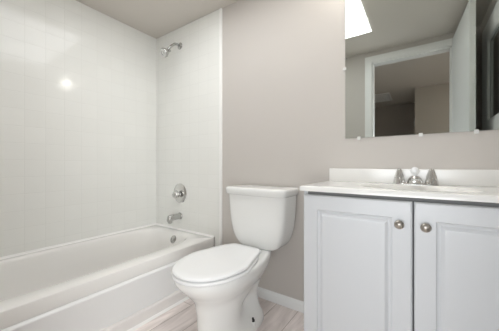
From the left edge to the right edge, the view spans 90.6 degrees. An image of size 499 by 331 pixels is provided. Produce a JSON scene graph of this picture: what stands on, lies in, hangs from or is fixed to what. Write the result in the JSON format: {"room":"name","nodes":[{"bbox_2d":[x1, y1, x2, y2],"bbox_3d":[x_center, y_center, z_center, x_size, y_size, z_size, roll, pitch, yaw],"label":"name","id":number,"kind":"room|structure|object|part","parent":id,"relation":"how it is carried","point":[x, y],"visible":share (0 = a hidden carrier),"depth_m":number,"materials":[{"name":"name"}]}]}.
{"room":"bathroom","nodes":[
{"label":"bathroom","id":0,"kind":"room"},
{"bbox_2d":[76,0,238,38],"bbox_3d":[-0.852,-1.281,-0.354,4.400,0.100,4.700,0,0,35],"label":"ceiling","id":1,"kind":"structure","parent":0,"point":[156,19],"depth_m":1.98,"materials":[{"name":"white paint"}]},
{"bbox_2d":[134,297,303,330],"bbox_3d":[-0.852,0.967,-0.354,4.400,0.080,4.700,0,0,35],"label":"floor","id":2,"kind":"structure","parent":0,"point":[183,317],"depth_m":1.48,"materials":[{"name":"brown wood"}]},
{"bbox_2d":[0,225,213,330],"bbox_3d":[-1.016,0.751,1.578,0.782,0.349,1.486,0,0,35],"label":"bathtub","id":3,"kind":"object","parent":2,"relation":"on","point":[95,284],"visible":0.96,"depth_m":1.49,"materials":[{"name":"white ceramic"}]},
{"bbox_3d":[-0.645,0.636,2.093,0.076,0.074,0.028,0,0,35],"label":"overflow plate","id":4,"kind":"part","parent":3,"relation":"part of","materials":[{"name":"silver metal"}]},
{"bbox_2d":[171,184,297,330],"bbox_3d":[-0.081,0.533,1.382,0.446,0.787,0.751,0,0,35],"label":"toilet","id":5,"kind":"object","parent":2,"relation":"on","point":[222,281],"visible":1,"depth_m":1.35,"materials":[{"name":"white ceramic"}]},
{"bbox_3d":[-0.164,0.516,1.290,0.370,0.015,0.504,0,0,35],"label":"seat","id":6,"kind":"part","parent":5,"relation":"part of","materials":[{"name":"white plastic"}]},
{"bbox_3d":[-0.160,0.496,1.295,0.364,0.018,0.511,0,0,35],"label":"lid","id":7,"kind":"part","parent":5,"relation":"part of","materials":[{"name":"white plastic"}]},
{"bbox_3d":[-0.101,0.726,1.381,0.360,0.402,0.703,0,0,35],"label":"bowl","id":8,"kind":"part","parent":5,"relation":"part of","materials":[{"name":"white ceramic"}]},
{"bbox_3d":[0.069,0.165,1.599,0.446,0.050,0.223,0,0,35],"label":"tank lid","id":9,"kind":"part","parent":5,"relation":"part of","materials":[{"name":"white ceramic"}]},
{"bbox_3d":[0.071,0.359,1.602,0.424,0.336,0.201,0,0,35],"label":"tank","id":10,"kind":"part","parent":5,"relation":"part of","materials":[{"name":"white ceramic"}]},
{"bbox_2d":[304,191,498,330],"bbox_3d":[0.691,0.522,1.041,0.826,0.810,0.450,0,0,35],"label":"vanity cabinet","id":11,"kind":"object","parent":2,"relation":"on","point":[372,262],"visible":0.99,"depth_m":0.91,"materials":[{"name":"white paint"}]},
{"bbox_3d":[0.416,0.479,1.004,0.410,0.696,0.020,0,0,35],"label":"door","id":12,"kind":"part","parent":11,"relation":"part of","materials":[{"name":"white paint"}]},
{"bbox_3d":[0.540,0.214,0.891,0.032,0.032,0.030,0,0,35],"label":"knob","id":13,"kind":"part","parent":11,"relation":"part of","materials":[{"name":"silver metal"}]},
{"bbox_2d":[300,168,498,202],"bbox_3d":[0.696,0.110,1.049,0.844,0.179,0.430,0,0,35],"label":"countertop","id":14,"kind":"structure","parent":11,"relation":"on","point":[472,185],"depth_m":1.08,"materials":[{"name":"white stone"}]},
{"bbox_2d":[392,167,439,185],"bbox_3d":[0.787,0.051,1.172,0.151,0.084,0.151,0,0,-9],"label":"sink faucet","id":15,"kind":"object","parent":14,"relation":"on","point":[431,179],"visible":1,"depth_m":1.15,"materials":[{"name":"silver metal"}]},
{"bbox_3d":[0.734,0.051,1.210,0.053,0.071,0.053,0,0,35],"label":"handle","id":16,"kind":"part","parent":15,"relation":"part of","materials":[{"name":"silver metal"}]},
{"bbox_3d":[0.760,0.072,1.136,0.042,0.026,0.106,0,0,35],"label":"spout","id":17,"kind":"part","parent":15,"relation":"part of","materials":[{"name":"silver metal"}]},
{"bbox_3d":[0.789,0.032,1.177,0.035,0.046,0.035,0,0,35],"label":"lift knob","id":18,"kind":"part","parent":15,"relation":"part of","materials":[{"name":"white plastic"}]},
{"bbox_3d":[0.786,0.089,1.174,0.190,0.008,0.054,0,0,35],"label":"plate","id":19,"kind":"part","parent":15,"relation":"part of","materials":[{"name":"silver metal"}]},
{"bbox_3d":[0.839,0.051,1.138,0.053,0.071,0.053,0,0,35],"label":"handle","id":20,"kind":"part","parent":15,"relation":"part of","materials":[{"name":"silver metal"}]},
{"bbox_3d":[0.604,0.214,0.846,0.032,0.032,0.030,0,0,35],"label":"knob","id":21,"kind":"part","parent":11,"relation":"part of","materials":[{"name":"silver metal"}]},
{"bbox_3d":[0.756,0.479,0.769,0.404,0.696,0.020,0,0,35],"label":"door","id":22,"kind":"part","parent":11,"relation":"part of","materials":[{"name":"white paint"}]},
{"bbox_2d":[214,0,498,301],"bbox_3d":[0.173,-0.152,1.734,2.765,2.158,0.100,0,0,35],"label":"wall","id":23,"kind":"structure","parent":0,"point":[283,61],"depth_m":1.59,"materials":[{"name":"grey paint"}]},
{"bbox_2d":[0,223,213,259],"bbox_3d":[-1.019,0.571,1.581,0.759,0.014,1.488,0,0,35],"label":"trim","id":24,"kind":"structure","parent":23,"relation":"attached to","point":[181,229],"depth_m":1.96,"materials":[{"name":"white"}]},
{"bbox_2d":[101,290,188,330],"bbox_3d":[-0.700,0.889,1.357,0.028,0.076,1.484,0,0,35],"label":"trim","id":25,"kind":"structure","parent":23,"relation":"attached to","point":[134,319],"depth_m":1.46,"materials":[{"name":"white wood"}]},
{"bbox_2d":[160,43,181,57],"bbox_3d":[-0.676,-1.000,2.128,0.076,0.186,0.198,0,0,35],"label":"shower","id":26,"kind":"object","parent":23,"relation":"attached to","point":[164,52],"visible":1,"depth_m":2.08,"materials":[{"name":"silver metal"}]},
{"bbox_3d":[-0.659,-1.028,2.152,0.021,0.096,0.135,0,0,35],"label":"shower arm","id":27,"kind":"part","parent":26,"relation":"part of","materials":[{"name":"silver metal"}]},
{"bbox_2d":[167,212,181,223],"bbox_3d":[-0.657,0.463,2.155,0.062,0.078,0.133,0,0,35],"label":"tub spout","id":28,"kind":"object","parent":23,"relation":"attached to","point":[170,218],"visible":1,"depth_m":2.13,"materials":[{"name":"silver metal"}]},
{"bbox_2d":[172,184,186,202],"bbox_3d":[-0.640,0.252,2.179,0.172,0.172,0.074,0,0,35],"label":"shower valve","id":29,"kind":"object","parent":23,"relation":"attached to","point":[179,193],"visible":1,"depth_m":2.18,"materials":[{"name":"silver metal"}]},
{"bbox_3d":[-0.648,0.259,2.167,0.073,0.073,0.045,0,0,35],"label":"knob","id":30,"kind":"part","parent":29,"relation":"part of","materials":[{"name":"silver metal"}]},
{"bbox_2d":[156,9,218,246],"bbox_3d":[-0.567,-0.151,2.178,0.841,2.157,0.010,0,0,35],"label":"wall","id":31,"kind":"structure","parent":23,"relation":"attached to","point":[187,79],"depth_m":2.13,"materials":[{"name":"white tile"}]},
{"bbox_2d":[219,8,221,245],"bbox_3d":[-0.225,-0.151,1.940,0.018,2.156,0.013,0,0,35],"label":"trim","id":32,"kind":"structure","parent":23,"relation":"attached to","point":[220,9],"depth_m":1.93,"materials":[{"name":"white"}]},
{"bbox_2d":[257,287,303,312],"bbox_3d":[0.130,0.894,1.695,0.840,0.066,0.013,0,0,35],"label":"baseboard","id":33,"kind":"structure","parent":23,"relation":"attached to","point":[274,297],"depth_m":1.63,"materials":[{"name":"white paint"}]},
{"bbox_2d":[329,168,498,186],"bbox_3d":[0.815,0.057,1.215,0.836,0.074,0.020,0,0,35],"label":"backsplash","id":34,"kind":"structure","parent":23,"relation":"attached to","point":[458,177],"depth_m":1.18,"materials":[{"name":"white stone"}]},
{"bbox_2d":[343,0,498,139],"bbox_3d":[0.814,-0.601,1.225,0.674,0.924,0.008,0,0,35],"label":"wall mirror","id":35,"kind":"object","parent":23,"relation":"attached to","point":[412,67],"visible":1,"depth_m":1.21,"materials":[{"name":"clear glass"}]},
{"bbox_3d":[-1.406,-0.152,1.791,0.100,2.158,1.600,0,0,35],"label":"wall","id":36,"kind":"structure","parent":0,"visible":0},
{"bbox_2d":[0,0,155,256],"bbox_3d":[-1.335,-0.328,1.797,0.010,1.805,1.490,0,0,35],"label":"wall","id":37,"kind":"structure","parent":36,"relation":"attached to","point":[78,82],"depth_m":1.81,"materials":[{"name":"white tile"}]}
]}

